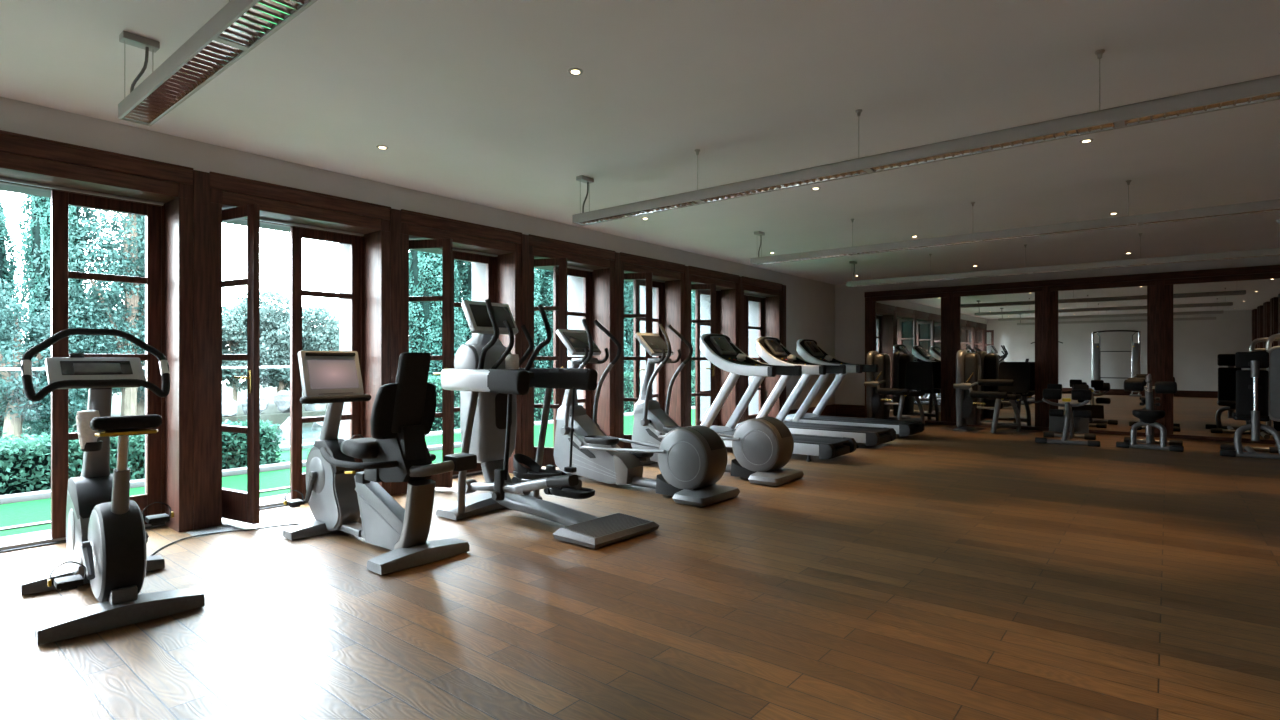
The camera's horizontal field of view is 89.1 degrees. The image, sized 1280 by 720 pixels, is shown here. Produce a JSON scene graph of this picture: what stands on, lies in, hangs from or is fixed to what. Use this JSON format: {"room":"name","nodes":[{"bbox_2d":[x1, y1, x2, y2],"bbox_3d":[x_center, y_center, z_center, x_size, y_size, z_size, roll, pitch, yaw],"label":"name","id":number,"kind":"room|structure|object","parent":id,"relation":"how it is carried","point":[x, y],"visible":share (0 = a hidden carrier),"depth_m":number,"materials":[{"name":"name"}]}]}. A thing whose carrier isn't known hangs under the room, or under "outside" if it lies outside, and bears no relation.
{"room":"gym","nodes":[
{"label":"gym","id":0,"kind":"room"},
{"bbox_2d":[145,203,165,493],"bbox_3d":[-3.698,-0.050,5.177,0.350,2.700,0.317,0,0,39],"label":"pillar","id":1,"kind":"structure","parent":0,"point":[165,203],"depth_m":5.16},
{"bbox_2d":[22,383,327,437],"bbox_3d":[-26.390,2.775,40.791,38.700,1.350,110.000,0,0,39],"label":"shore","id":2,"kind":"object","parent":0,"point":[271,413],"depth_m":26.57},
{"bbox_2d":[222,390,239,416],"bbox_3d":[-15.550,1.734,24.299,0.926,1.189,0.848,0,0,-11],"label":"rock","id":3,"kind":"object","parent":2,"relation":"on","point":[229,405],"visible":0.48,"depth_m":24.24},
{"bbox_2d":[241,397,268,414],"bbox_3d":[-14.885,1.801,25.202,0.666,0.765,0.973,0,0,16],"label":"rock","id":4,"kind":"object","parent":2,"relation":"on","point":[264,403],"visible":0.52,"depth_m":25.07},
{"bbox_2d":[222,300,289,400],"bbox_3d":[-16.891,-0.230,27.241,4.057,4.770,3.703,0,0,27],"label":"pine tree","id":5,"kind":"object","parent":2,"relation":"on","point":[232,330],"visible":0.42,"depth_m":26.21,"materials":[{"name":"green plant"}]},
{"bbox_2d":[231,290,312,390],"bbox_3d":[-15.463,-0.384,27.810,3.253,5.077,4.346,0,0,2],"label":"pine tree","id":6,"kind":"object","parent":2,"relation":"on","point":[274,321],"visible":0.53,"depth_m":26.67,"materials":[{"name":"green plant"}]},
{"bbox_2d":[260,377,289,392],"bbox_3d":[-16.879,0.208,30.711,4.005,3.896,3.670,0,0,-21],"label":"pine tree","id":7,"kind":"object","parent":2,"relation":"on","point":[268,383],"visible":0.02,"depth_m":30.18,"materials":[{"name":"green plant"}]},
{"bbox_2d":[273,390,289,412],"bbox_3d":[-14.020,1.759,25.968,0.862,1.133,0.930,0,0,-2],"label":"rock","id":8,"kind":"object","parent":2,"relation":"on","point":[281,399],"visible":0.44,"depth_m":25.57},
{"bbox_2d":[272,305,338,405],"bbox_3d":[-14.455,-0.155,29.722,3.667,4.620,4.004,0,0,16],"label":"pine tree","id":9,"kind":"object","parent":2,"relation":"on","point":[324,338],"visible":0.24,"depth_m":28.52,"materials":[{"name":"green plant"}]},
{"bbox_2d":[305,403,325,410],"bbox_3d":[-13.506,1.957,27.139,0.831,1.208,0.959,0,0,-19],"label":"rock","id":10,"kind":"object","parent":2,"relation":"on","point":[308,407],"visible":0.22,"depth_m":26.73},
{"bbox_2d":[273,427,338,441],"bbox_3d":[-19.950,2.975,35.555,55.300,0.550,110.000,0,0,39],"label":"water","id":11,"kind":"object","parent":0,"point":[307,432],"depth_m":23.56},
{"bbox_2d":[274,436,338,445],"bbox_3d":[-0.069,2.380,16.812,1.000,2.140,42.000,0,0,39],"label":"bank","id":12,"kind":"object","parent":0,"point":[308,440],"depth_m":10.45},
{"bbox_2d":[339,234,364,439],"bbox_3d":[-2.713,-0.050,6.387,0.350,2.700,0.317,0,0,39],"label":"pillar","id":13,"kind":"structure","parent":0,"point":[344,249],"depth_m":6.31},
{"bbox_2d":[0,97,834,409],"bbox_3d":[-0.891,-0.185,8.323,0.735,2.870,15.470,0,0,39],"label":"wall","id":14,"kind":"structure","parent":0,"point":[810,304],"depth_m":5.98,"materials":[{"name":"paint"}]},
{"bbox_2d":[0,184,50,197],"bbox_3d":[-4.190,-1.290,4.572,0.350,0.220,1.283,0,0,39],"label":"lintel","id":15,"kind":"object","parent":14,"relation":"attached to","point":[3,187],"visible":0.11,"depth_m":4.53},
{"bbox_2d":[0,177,164,549],"bbox_3d":[-3.784,0.036,4.223,0.689,2.427,1.312,0,0,39],"label":"door","id":16,"kind":"structure","parent":14,"relation":"in","point":[61,197],"depth_m":4.65,"materials":[{"name":"brown wood"}]},
{"bbox_2d":[0,524,165,552],"bbox_3d":[-4.162,1.294,4.550,0.480,0.112,1.283,0,0,39],"label":"sill","id":17,"kind":"structure","parent":14,"relation":"attached to","point":[6,540],"depth_m":4.48,"materials":[{"name":"stone"}]},
{"bbox_2d":[0,130,192,203],"bbox_3d":[-3.890,-1.293,4.328,0.422,0.226,1.453,0,0,39],"label":"lintel","id":18,"kind":"object","parent":14,"relation":"attached to","point":[27,158],"visible":0.91,"depth_m":4.33,"materials":[{"name":"brown wood"}]},
{"bbox_2d":[165,170,221,531],"bbox_3d":[-3.401,-0.074,4.936,0.414,2.648,0.277,0,0,39],"label":"pillar","id":19,"kind":"structure","parent":14,"relation":"attached to","point":[193,220],"depth_m":4.80,"materials":[{"name":"brown wood"}]},
{"bbox_2d":[224,220,289,231],"bbox_3d":[-3.205,-1.290,5.782,0.350,0.220,1.283,0,0,39],"label":"lintel","id":20,"kind":"object","parent":14,"relation":"attached to","point":[236,222],"visible":0.07,"depth_m":5.75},
{"bbox_2d":[260,493,307,509],"bbox_3d":[-3.178,1.294,5.760,0.480,0.112,1.283,0,0,39],"label":"sill","id":21,"kind":"structure","parent":14,"relation":"attached to","point":[270,499],"depth_m":5.77,"materials":[{"name":"stone"}]},
{"bbox_2d":[222,204,363,523],"bbox_3d":[-2.793,0.036,5.447,0.683,2.427,1.283,0,0,39],"label":"door","id":22,"kind":"structure","parent":14,"relation":"in","point":[237,505],"depth_m":5.63,"materials":[{"name":"brown wood"}]},
{"bbox_2d":[209,171,390,233],"bbox_3d":[-2.906,-1.293,5.539,0.422,0.226,1.453,0,0,39],"label":"lintel","id":23,"kind":"object","parent":14,"relation":"attached to","point":[276,202],"visible":0.81,"depth_m":5.38,"materials":[{"name":"brown wood"}]},
{"bbox_2d":[364,208,408,495],"bbox_3d":[-2.417,-0.074,6.146,0.414,2.648,0.277,0,0,39],"label":"pillar","id":24,"kind":"structure","parent":14,"relation":"attached to","point":[386,250],"depth_m":6.02,"materials":[{"name":"brown wood"}]},
{"bbox_2d":[409,238,497,487],"bbox_3d":[-1.829,0.036,6.674,0.631,2.427,1.283,0,0,39],"label":"door","id":25,"kind":"structure","parent":14,"relation":"in","point":[449,254],"depth_m":6.22,"materials":[{"name":"brown wood"}]},
{"bbox_2d":[401,209,521,254],"bbox_3d":[-1.922,-1.293,6.749,0.422,0.226,1.453,0,0,39],"label":"lintel","id":26,"kind":"object","parent":14,"relation":"attached to","point":[469,236],"visible":0.8,"depth_m":6.61,"materials":[{"name":"brown wood"}]},
{"bbox_2d":[497,234,533,472],"bbox_3d":[-1.433,-0.074,7.357,0.414,2.648,0.277,0,0,39],"label":"pillar","id":27,"kind":"structure","parent":14,"relation":"attached to","point":[515,271],"depth_m":7.22,"materials":[{"name":"brown wood"}]},
{"bbox_2d":[534,258,592,466],"bbox_3d":[-0.837,0.036,7.878,0.652,2.427,1.283,0,0,39],"label":"door","id":28,"kind":"structure","parent":14,"relation":"in","point":[561,270],"depth_m":8.05,"materials":[{"name":"brown wood"}]},
{"bbox_2d":[529,234,614,269],"bbox_3d":[-0.938,-1.293,7.960,0.422,0.226,1.453,0,0,39],"label":"lintel","id":29,"kind":"object","parent":14,"relation":"attached to","point":[577,255],"visible":0.74,"depth_m":7.83,"materials":[{"name":"brown wood"}]},
{"bbox_2d":[592,252,623,447],"bbox_3d":[-0.449,-0.074,8.567,0.414,2.648,0.277,0,0,39],"label":"pillar","id":30,"kind":"structure","parent":14,"relation":"attached to","point":[607,283],"depth_m":8.42,"materials":[{"name":"brown wood"}]},
{"bbox_2d":[624,272,664,447],"bbox_3d":[0.141,0.036,9.093,0.636,2.427,1.283,0,0,39],"label":"door","id":31,"kind":"structure","parent":14,"relation":"in","point":[640,279],"depth_m":9.27,"materials":[{"name":"brown wood"}]},
{"bbox_2d":[620,252,684,280],"bbox_3d":[0.047,-1.293,9.170,0.422,0.226,1.453,0,0,39],"label":"lintel","id":32,"kind":"object","parent":14,"relation":"attached to","point":[662,270],"visible":0.76,"depth_m":9.04,"materials":[{"name":"brown wood"}]},
{"bbox_2d":[664,266,690,426],"bbox_3d":[0.536,-0.074,9.777,0.414,2.648,0.277,0,0,39],"label":"pillar","id":33,"kind":"structure","parent":14,"relation":"attached to","point":[677,293],"depth_m":9.63,"materials":[{"name":"brown wood"}]},
{"bbox_2d":[691,284,720,425],"bbox_3d":[1.114,0.036,10.312,0.607,2.427,1.283,0,0,39],"label":"door","id":34,"kind":"structure","parent":14,"relation":"in","point":[705,289],"depth_m":10.47,"materials":[{"name":"brown wood"}]},
{"bbox_2d":[689,266,738,289],"bbox_3d":[1.031,-1.293,10.380,0.422,0.226,1.453,0,0,39],"label":"lintel","id":35,"kind":"object","parent":14,"relation":"attached to","point":[723,281],"visible":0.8,"depth_m":10.24,"materials":[{"name":"brown wood"}]},
{"bbox_2d":[719,276,743,425],"bbox_3d":[1.520,-0.074,10.988,0.414,2.648,0.277,0,0,39],"label":"pillar","id":36,"kind":"structure","parent":14,"relation":"attached to","point":[731,301],"depth_m":10.86,"materials":[{"name":"brown wood"}]},
{"bbox_2d":[744,294,765,420],"bbox_3d":[1.910,0.036,11.676,0.122,2.427,1.283,0,0,39],"label":"door","id":37,"kind":"structure","parent":14,"relation":"in","point":[747,297],"depth_m":11.81,"materials":[{"name":"brown wood"}]},
{"bbox_2d":[742,276,782,296],"bbox_3d":[2.015,-1.293,11.591,0.422,0.226,1.453,0,0,39],"label":"lintel","id":38,"kind":"object","parent":14,"relation":"attached to","point":[752,286],"visible":0.77,"depth_m":11.48,"materials":[{"name":"brown wood"}]},
{"bbox_2d":[764,285,785,417],"bbox_3d":[2.504,-0.074,12.198,0.414,2.648,0.277,0,0,39],"label":"pillar","id":39,"kind":"structure","parent":14,"relation":"attached to","point":[774,306],"depth_m":12.07,"materials":[{"name":"brown wood"}]},
{"bbox_2d":[788,404,834,415],"bbox_3d":[3.474,1.100,13.093,0.020,0.300,2.320,0,0,39],"label":"baseboard","id":40,"kind":"structure","parent":14,"relation":"attached to","point":[829,410],"depth_m":13.57,"materials":[{"name":"brown wood"}]},
{"bbox_2d":[472,262,485,336],"bbox_3d":[-1.729,-0.050,7.598,0.350,2.700,0.317,0,0,39],"label":"window pane","id":41,"kind":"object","parent":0,"point":[478,269],"depth_m":7.50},
{"bbox_2d":[568,276,582,405],"bbox_3d":[-0.745,-0.050,8.808,0.350,2.700,0.317,0,0,39],"label":"window pane","id":42,"kind":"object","parent":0,"point":[575,284],"depth_m":8.70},
{"bbox_2d":[0,424,1279,719],"bbox_3d":[2.373,1.310,5.668,8.450,0.120,15.470,0,0,39],"label":"floor","id":43,"kind":"structure","parent":0,"point":[939,572],"depth_m":3.32,"materials":[{"name":"brown wood"}]},
{"bbox_2d":[20,328,204,644],"bbox_3d":[-2.829,0.532,3.440,1.233,1.420,0.632,0,0,43],"label":"exercise bike","id":44,"kind":"object","parent":43,"relation":"on","point":[107,537],"visible":1,"depth_m":3.21,"materials":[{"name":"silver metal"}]},
{"bbox_2d":[76,410,99,448],"bbox_3d":[-2.969,0.372,3.497,0.100,0.205,0.098,0,0,39],"label":"rolled towel","id":45,"kind":"object","parent":44,"relation":"in","point":[86,434],"visible":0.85,"depth_m":3.46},
{"bbox_2d":[186,524,239,537],"bbox_3d":[-3.120,1.248,4.754,0.220,0.008,0.280,0,0,39],"label":"floor vent","id":46,"kind":"object","parent":43,"relation":"in","point":[228,527],"visible":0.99,"depth_m":4.75,"materials":[{"name":"metal"}]},
{"bbox_2d":[150,523,302,555],"bbox_3d":[-2.880,1.233,4.413,0.613,0.035,1.378,0,0,27],"label":"power cord","id":47,"kind":"object","parent":43,"relation":"on","point":[156,551],"visible":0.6,"depth_m":4.66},
{"bbox_2d":[283,351,476,574],"bbox_3d":[-1.842,0.588,4.424,1.590,1.307,0.620,0,0,39],"label":"bike","id":48,"kind":"object","parent":43,"relation":"on","point":[403,411],"visible":1,"depth_m":4.17,"materials":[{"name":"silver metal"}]},
{"bbox_2d":[436,299,658,548],"bbox_3d":[-0.771,0.378,5.049,1.791,1.725,0.959,0,0,39],"label":"trainer","id":49,"kind":"object","parent":43,"relation":"on","point":[488,390],"visible":1,"depth_m":5.17,"materials":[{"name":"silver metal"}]},
{"bbox_2d":[505,354,518,368],"bbox_3d":[-1.045,0.018,5.309,0.114,0.133,0.112,0,0,39],"label":"rolled towel","id":50,"kind":"object","parent":49,"relation":"on","point":[512,360],"visible":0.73,"depth_m":5.26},
{"bbox_2d":[554,319,739,506],"bbox_3d":[-0.060,0.410,6.326,2.025,1.663,0.640,0,0,39],"label":"elliptical trainer","id":51,"kind":"object","parent":43,"relation":"on","point":[691,459],"visible":0.96,"depth_m":6.28,"materials":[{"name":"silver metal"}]},
{"bbox_2d":[571,358,597,362],"bbox_3d":[-0.574,0.005,6.744,0.200,0.050,0.200,0,0,39],"label":"tray","id":52,"kind":"object","parent":51,"relation":"on","point":[593,360],"depth_m":6.70,"materials":[{"name":"grey paint"}]},
{"bbox_2d":[631,324,803,485],"bbox_3d":[0.750,0.410,7.227,2.025,1.663,0.640,0,0,39],"label":"elliptical trainer","id":53,"kind":"object","parent":43,"relation":"on","point":[762,446],"visible":0.88,"depth_m":6.80,"materials":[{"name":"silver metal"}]},
{"bbox_2d":[700,334,855,461],"bbox_3d":[1.637,0.438,8.813,2.340,1.624,0.861,0,0,39],"label":"treadmill","id":54,"kind":"object","parent":43,"relation":"on","point":[718,349],"visible":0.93,"depth_m":8.78,"materials":[{"name":"silver metal"}]},
{"bbox_2d":[710,425,733,432],"bbox_3d":[0.946,1.073,9.374,0.560,0.195,0.800,0,0,39],"label":"hood","id":55,"kind":"object","parent":54,"relation":"attached to","point":[718,429],"depth_m":9.39,"materials":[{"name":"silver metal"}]},
{"bbox_2d":[710,343,763,365],"bbox_3d":[1.334,-0.065,9.059,0.640,0.420,0.700,0,0,39],"label":"tray","id":56,"kind":"object","parent":54,"relation":"on","point":[727,351],"depth_m":9.10,"materials":[{"name":"black plastic"}]},
{"bbox_2d":[734,337,895,447],"bbox_3d":[2.627,0.438,10.031,2.340,1.624,0.861,0,0,39],"label":"treadmill","id":57,"kind":"object","parent":43,"relation":"on","point":[770,349],"visible":0.85,"depth_m":9.96,"materials":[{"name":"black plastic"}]},
{"bbox_2d":[764,345,809,364],"bbox_3d":[2.325,-0.065,10.277,0.640,0.420,0.700,0,0,39],"label":"tray","id":58,"kind":"object","parent":57,"relation":"on","point":[779,352],"depth_m":10.32,"materials":[{"name":"black plastic"}]},
{"bbox_2d":[784,339,924,436],"bbox_3d":[3.542,0.438,11.156,2.340,1.624,0.861,0,0,39],"label":"treadmill","id":59,"kind":"object","parent":43,"relation":"on","point":[808,349],"visible":0.88,"depth_m":11.16,"materials":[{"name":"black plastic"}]},
{"bbox_2d":[784,413,819,421],"bbox_3d":[2.851,1.073,11.717,0.560,0.195,0.800,0,0,39],"label":"hood","id":60,"kind":"object","parent":59,"relation":"attached to","point":[798,417],"depth_m":11.39,"materials":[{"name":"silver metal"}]},
{"bbox_2d":[804,347,846,364],"bbox_3d":[3.239,-0.065,11.402,0.640,0.420,0.700,0,0,39],"label":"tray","id":61,"kind":"object","parent":59,"relation":"on","point":[816,352],"depth_m":11.44,"materials":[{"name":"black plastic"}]},
{"bbox_2d":[864,351,932,423],"bbox_3d":[4.921,0.537,12.388,1.085,1.425,0.817,0,0,39],"label":"machine","id":62,"kind":"object","parent":43,"relation":"on","point":[919,375],"visible":0.92,"depth_m":12.39,"materials":[{"name":"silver metal"}]},
{"bbox_2d":[953,350,1029,432],"bbox_3d":[6.137,0.537,11.348,1.085,1.425,0.817,0,0,39],"label":"machine","id":63,"kind":"object","parent":43,"relation":"on","point":[1013,377],"visible":1,"depth_m":11.34,"materials":[{"name":"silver metal"}]},
{"bbox_2d":[1028,384,1099,446],"bbox_3d":[6.507,0.811,9.983,0.912,0.873,1.036,0,0,35],"label":"bench","id":64,"kind":"object","parent":43,"relation":"on","point":[1077,422],"visible":1,"depth_m":9.74,"materials":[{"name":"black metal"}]},
{"bbox_2d":[1116,377,1183,451],"bbox_3d":[7.328,0.752,9.315,0.740,0.992,0.883,0,0,42],"label":"bench","id":65,"kind":"object","parent":43,"relation":"on","point":[1148,416],"visible":1,"depth_m":9.13,"materials":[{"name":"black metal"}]},
{"bbox_2d":[1220,352,1279,459],"bbox_3d":[8.108,0.572,8.513,0.800,1.353,0.886,0,0,39],"label":"exercise machine","id":66,"kind":"object","parent":43,"relation":"on","point":[1252,386],"visible":1,"depth_m":8.33,"materials":[{"name":"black metal"}]},
{"bbox_2d":[1265,333,1279,446],"bbox_3d":[8.944,0.408,8.838,0.671,1.676,0.600,0,0,39],"label":"machine","id":67,"kind":"object","parent":43,"relation":"on","point":[1273,369],"visible":0.94,"depth_m":8.80,"materials":[{"name":"silver metal"}]},
{"bbox_2d":[0,0,1279,284],"bbox_3d":[2.269,-1.695,5.818,8.800,0.150,15.570,0,0,39],"label":"ceiling","id":68,"kind":"structure","parent":0,"point":[479,102],"depth_m":4.12,"materials":[{"name":"paint"}]},
{"bbox_2d":[118,0,317,125],"bbox_3d":[-0.565,-1.417,1.683,5.220,0.405,0.150,0,0,39],"label":"pendant lamp","id":69,"kind":"object","parent":68,"relation":"hanging from","point":[240,26],"visible":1,"depth_m":2.66,"materials":[{"name":"silver metal"}]},
{"bbox_2d":[572,49,1279,225],"bbox_3d":[1.467,-1.417,4.182,5.220,0.405,0.150,0,0,39],"label":"pendant lamp","id":70,"kind":"object","parent":68,"relation":"hanging from","point":[1266,89],"visible":1,"depth_m":3.76,"materials":[{"name":"silver metal"}]},
{"bbox_2d":[750,180,1279,264],"bbox_3d":[3.467,-1.417,6.641,5.220,0.405,0.150,0,0,39],"label":"pendant lamp","id":71,"kind":"object","parent":68,"relation":"hanging from","point":[1268,205],"visible":1,"depth_m":6.26,"materials":[{"name":"silver metal"}]},
{"bbox_2d":[846,220,1279,286],"bbox_3d":[5.460,-1.417,9.093,5.220,0.405,0.150,0,0,39],"label":"pendant lamp","id":72,"kind":"object","parent":68,"relation":"hanging from","point":[1272,251],"visible":1,"depth_m":8.70,"materials":[{"name":"silver metal"}]},
{"bbox_2d":[640,286,655,399],"bbox_3d":[0.239,-0.050,10.018,0.350,2.700,0.317,0,0,39],"label":"pillar","id":73,"kind":"structure","parent":0,"point":[642,288],"depth_m":9.95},
{"bbox_2d":[700,294,709,420],"bbox_3d":[1.223,-0.050,11.229,0.350,2.700,0.317,0,0,39],"label":"window pane","id":74,"kind":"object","parent":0,"point":[704,299],"depth_m":11.12,"materials":[{"name":"glass"}]},
{"bbox_2d":[749,301,758,414],"bbox_3d":[2.208,-0.050,12.439,0.350,2.700,0.317,0,0,39],"label":"window pane","id":75,"kind":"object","parent":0,"point":[753,306],"depth_m":12.29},
{"bbox_2d":[835,256,1279,404],"bbox_3d":[7.380,-0.185,11.521,8.065,2.870,0.170,0,0,39],"label":"wall","id":76,"kind":"structure","parent":0,"point":[849,301],"depth_m":13.53,"materials":[{"name":"paint"}]},
{"bbox_2d":[835,404,864,417],"bbox_3d":[4.453,1.100,13.779,0.675,0.300,0.020,0,0,39],"label":"baseboard","id":77,"kind":"structure","parent":76,"relation":"attached to","point":[858,411],"depth_m":13.76,"materials":[{"name":"brown wood"}]},
{"bbox_2d":[865,297,875,416],"bbox_3d":[4.777,-0.056,13.467,0.220,2.487,0.095,0,0,39],"label":"post","id":78,"kind":"object","parent":76,"relation":"attached to","point":[870,305],"visible":0.61,"depth_m":13.44,"materials":[{"name":"brown wood"}]},
{"bbox_2d":[876,298,940,420],"bbox_3d":[5.357,-0.010,13.008,1.260,2.400,0.015,0,0,39],"label":"wall mirror","id":79,"kind":"object","parent":76,"relation":"attached to","point":[909,330],"visible":0.71,"depth_m":12.94,"materials":[{"name":"silver metal"}]},
{"bbox_2d":[941,292,959,421],"bbox_3d":[5.972,-0.056,12.496,0.340,2.487,0.095,0,0,39],"label":"post","id":80,"kind":"object","parent":76,"relation":"attached to","point":[950,305],"visible":0.9,"depth_m":12.46,"materials":[{"name":"brown wood"}]},
{"bbox_2d":[960,292,1034,426],"bbox_3d":[6.587,-0.010,12.008,1.230,2.400,0.015,0,0,39],"label":"wall mirror","id":81,"kind":"object","parent":76,"relation":"attached to","point":[999,328],"visible":0.71,"depth_m":11.94,"materials":[{"name":"silver metal"}]},
{"bbox_2d":[1035,286,1057,426],"bbox_3d":[7.194,-0.056,11.502,0.350,2.487,0.095,0,0,39],"label":"post","id":82,"kind":"object","parent":76,"relation":"attached to","point":[1046,302],"visible":0.8,"depth_m":11.47,"materials":[{"name":"brown wood"}]},
{"bbox_2d":[865,417,1275,443],"bbox_3d":[7.401,1.220,11.337,6.980,0.060,0.090,0,0,39],"label":"frame rail","id":83,"kind":"object","parent":76,"relation":"attached to","point":[1229,439],"visible":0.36,"depth_m":10.62,"materials":[{"name":"brown wood"}]},
{"bbox_2d":[864,265,1279,301],"bbox_3d":[7.398,-1.310,11.333,6.980,0.200,0.100,0,0,39],"label":"beam","id":84,"kind":"structure","parent":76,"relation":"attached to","point":[1268,271],"depth_m":11.05,"materials":[{"name":"brown wood"}]},
{"bbox_2d":[1058,286,1146,432],"bbox_3d":[7.813,-0.010,11.011,1.230,2.400,0.015,0,0,39],"label":"wall mirror","id":85,"kind":"object","parent":76,"relation":"attached to","point":[1102,333],"visible":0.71,"depth_m":10.98,"materials":[{"name":"silver metal"}]},
{"bbox_2d":[1147,279,1172,433],"bbox_3d":[8.412,-0.056,10.511,0.330,2.487,0.095,0,0,39],"label":"post","id":86,"kind":"object","parent":76,"relation":"attached to","point":[1160,295],"visible":0.71,"depth_m":10.46,"materials":[{"name":"brown wood"}]},
{"bbox_2d":[1173,278,1279,439],"bbox_3d":[9.198,-0.010,9.885,1.680,2.400,0.015,0,0,39],"label":"wall mirror","id":87,"kind":"object","parent":76,"relation":"attached to","point":[1213,321],"visible":0.78,"depth_m":10.09,"materials":[{"name":"silver metal"}]},
{"bbox_3d":[-11.406,2.390,6.278,4.500,2.120,11.350,0,0,39],"label":"bank","id":88,"kind":"object","parent":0,"visible":0},
{"bbox_2d":[0,194,26,440],"bbox_3d":[-9.834,-0.715,9.775,1.158,4.173,1.082,0,0,-33],"label":"cypress tree","id":89,"kind":"object","parent":88,"relation":"on","point":[7,271],"visible":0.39,"depth_m":9.82,"materials":[{"name":"green plant"}]},
{"bbox_2d":[11,194,94,437],"bbox_3d":[-7.984,-1.696,8.920,0.906,6.196,0.946,0,0,-8],"label":"cypress tree","id":90,"kind":"object","parent":88,"relation":"on","point":[39,231],"visible":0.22,"depth_m":8.68,"materials":[{"name":"green plant"}]},
{"bbox_2d":[0,278,113,439],"bbox_3d":[-7.965,0.254,8.395,1.178,2.728,1.853,0,0,43],"label":"tree","id":91,"kind":"object","parent":88,"relation":"on","point":[18,408],"visible":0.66,"depth_m":8.28,"materials":[{"name":"green plant"}]},
{"bbox_2d":[27,207,144,415],"bbox_3d":[-7.438,-1.041,9.434,1.370,5.311,2.074,0,0,19],"label":"tree","id":92,"kind":"object","parent":88,"relation":"on","point":[131,262],"visible":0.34,"depth_m":9.13,"materials":[{"name":"green plant"}]},
{"bbox_2d":[83,213,144,414],"bbox_3d":[-8.120,-1.110,10.506,1.441,5.449,1.521,0,0,39],"label":"tree","id":93,"kind":"object","parent":88,"relation":"on","point":[140,408],"visible":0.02,"depth_m":10.37,"materials":[{"name":"green plant"}]},
{"label":"outside","id":94,"kind":"structure","parent":0,"visible":0},
{"bbox_3d":[3.855,2.390,23.223,2.200,2.120,27.100,0,0,39],"label":"bank","id":95,"kind":"object","parent":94,"visible":0},
{"bbox_2d":[409,250,467,382],"bbox_3d":[-4.149,-2.099,13.113,1.510,7.026,1.576,0,0,19],"label":"cypress tree","id":96,"kind":"object","parent":95,"relation":"on","point":[425,268],"visible":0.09,"depth_m":12.73,"materials":[{"name":"green plant"}]},
{"bbox_2d":[454,260,471,347],"bbox_3d":[-3.376,-1.671,14.071,1.668,6.144,1.558,0,0,-39],"label":"cypress tree","id":97,"kind":"object","parent":95,"relation":"on","point":[465,268],"visible":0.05,"depth_m":13.63,"materials":[{"name":"green plant"}]},
{"bbox_2d":[534,268,552,367],"bbox_3d":[-2.771,-1.682,15.080,1.568,6.166,1.701,0,0,13],"label":"cypress tree","id":98,"kind":"object","parent":95,"relation":"on","point":[537,316],"visible":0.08,"depth_m":14.90,"materials":[{"name":"green plant"}]},
{"bbox_2d":[537,269,567,367],"bbox_3d":[-1.843,-1.720,15.896,1.728,6.245,1.803,0,0,-32],"label":"cypress tree","id":99,"kind":"object","parent":95,"relation":"on","point":[546,290],"visible":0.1,"depth_m":15.39,"materials":[{"name":"green plant"}]},
{"bbox_2d":[624,281,633,372],"bbox_3d":[-0.094,-2.249,17.559,1.569,7.335,1.447,0,0,35],"label":"cypress tree","id":100,"kind":"object","parent":95,"relation":"on","point":[629,286],"visible":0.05,"depth_m":17.07,"materials":[{"name":"green plant"}]},
{"bbox_2d":[624,281,633,376],"bbox_3d":[-1.046,-2.043,16.797,1.866,6.912,1.743,0,0,-1],"label":"cypress tree","id":101,"kind":"object","parent":95,"relation":"on","point":[626,351],"visible":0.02,"depth_m":16.51,"materials":[{"name":"green plant"}]},
{"bbox_2d":[691,291,694,370],"bbox_3d":[1.152,-2.088,19.906,1.742,7.004,1.626,0,0,7],"label":"cypress tree","id":102,"kind":"object","parent":95,"relation":"on","point":[692,292],"visible":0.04,"depth_m":19.52,"materials":[{"name":"green plant"}]},
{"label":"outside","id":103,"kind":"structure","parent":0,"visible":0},
{"bbox_2d":[0,409,694,536],"bbox_3d":[1.871,1.365,15.234,4.000,0.170,42.000,0,0,39],"label":"lawn","id":104,"kind":"structure","parent":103,"point":[12,514],"depth_m":6.58,"materials":[{"name":"plant"}]},
{"bbox_2d":[0,432,79,494],"bbox_3d":[-7.040,1.042,4.970,0.851,0.701,4.244,0,0,39],"label":"clipped hedge","id":105,"kind":"object","parent":104,"relation":"on","point":[25,463],"visible":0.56,"depth_m":6.10,"materials":[{"name":"green plant"}]},
{"bbox_2d":[0,486,289,530],"bbox_3d":[2.910,1.275,14.389,0.080,0.014,42.000,0,0,39],"label":"curb","id":106,"kind":"object","parent":104,"relation":"on","point":[286,487],"depth_m":5.04,"materials":[{"name":"concrete"}]},
{"bbox_2d":[0,366,289,369],"bbox_3d":[-6.313,0.677,7.389,0.040,1.185,8.500,0,0,39],"label":"glass balustrade","id":107,"kind":"object","parent":104,"relation":"on","point":[225,366],"visible":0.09,"depth_m":8.54,"materials":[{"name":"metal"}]},
{"bbox_2d":[68,419,285,479],"bbox_3d":[-5.174,1.039,7.261,0.853,0.696,2.070,0,0,39],"label":"clipped hedge","id":108,"kind":"object","parent":104,"relation":"on","point":[234,445],"visible":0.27,"depth_m":7.38,"materials":[{"name":"green plant"}]},
{"bbox_2d":[0,442,461,504],"bbox_3d":[-6.915,1.255,4.334,0.160,0.070,14.000,0,0,39],"label":"curb","id":109,"kind":"object","parent":104,"relation":"on","point":[44,494],"depth_m":6.58,"materials":[{"name":"concrete"}]},
{"bbox_2d":[279,406,694,451],"bbox_3d":[4.220,1.255,20.541,0.150,0.070,30.800,0,0,39],"label":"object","id":110,"kind":"object","parent":104,"relation":"on","point":[433,433],"depth_m":11.00,"materials":[{"name":"stone"}]},
{"bbox_2d":[428,370,694,431],"bbox_3d":[0.378,0.804,16.700,0.906,1.175,13.816,0,0,39],"label":"clipped hedge","id":111,"kind":"object","parent":104,"relation":"on","point":[539,393],"visible":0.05,"depth_m":13.20,"materials":[{"name":"green plant"}]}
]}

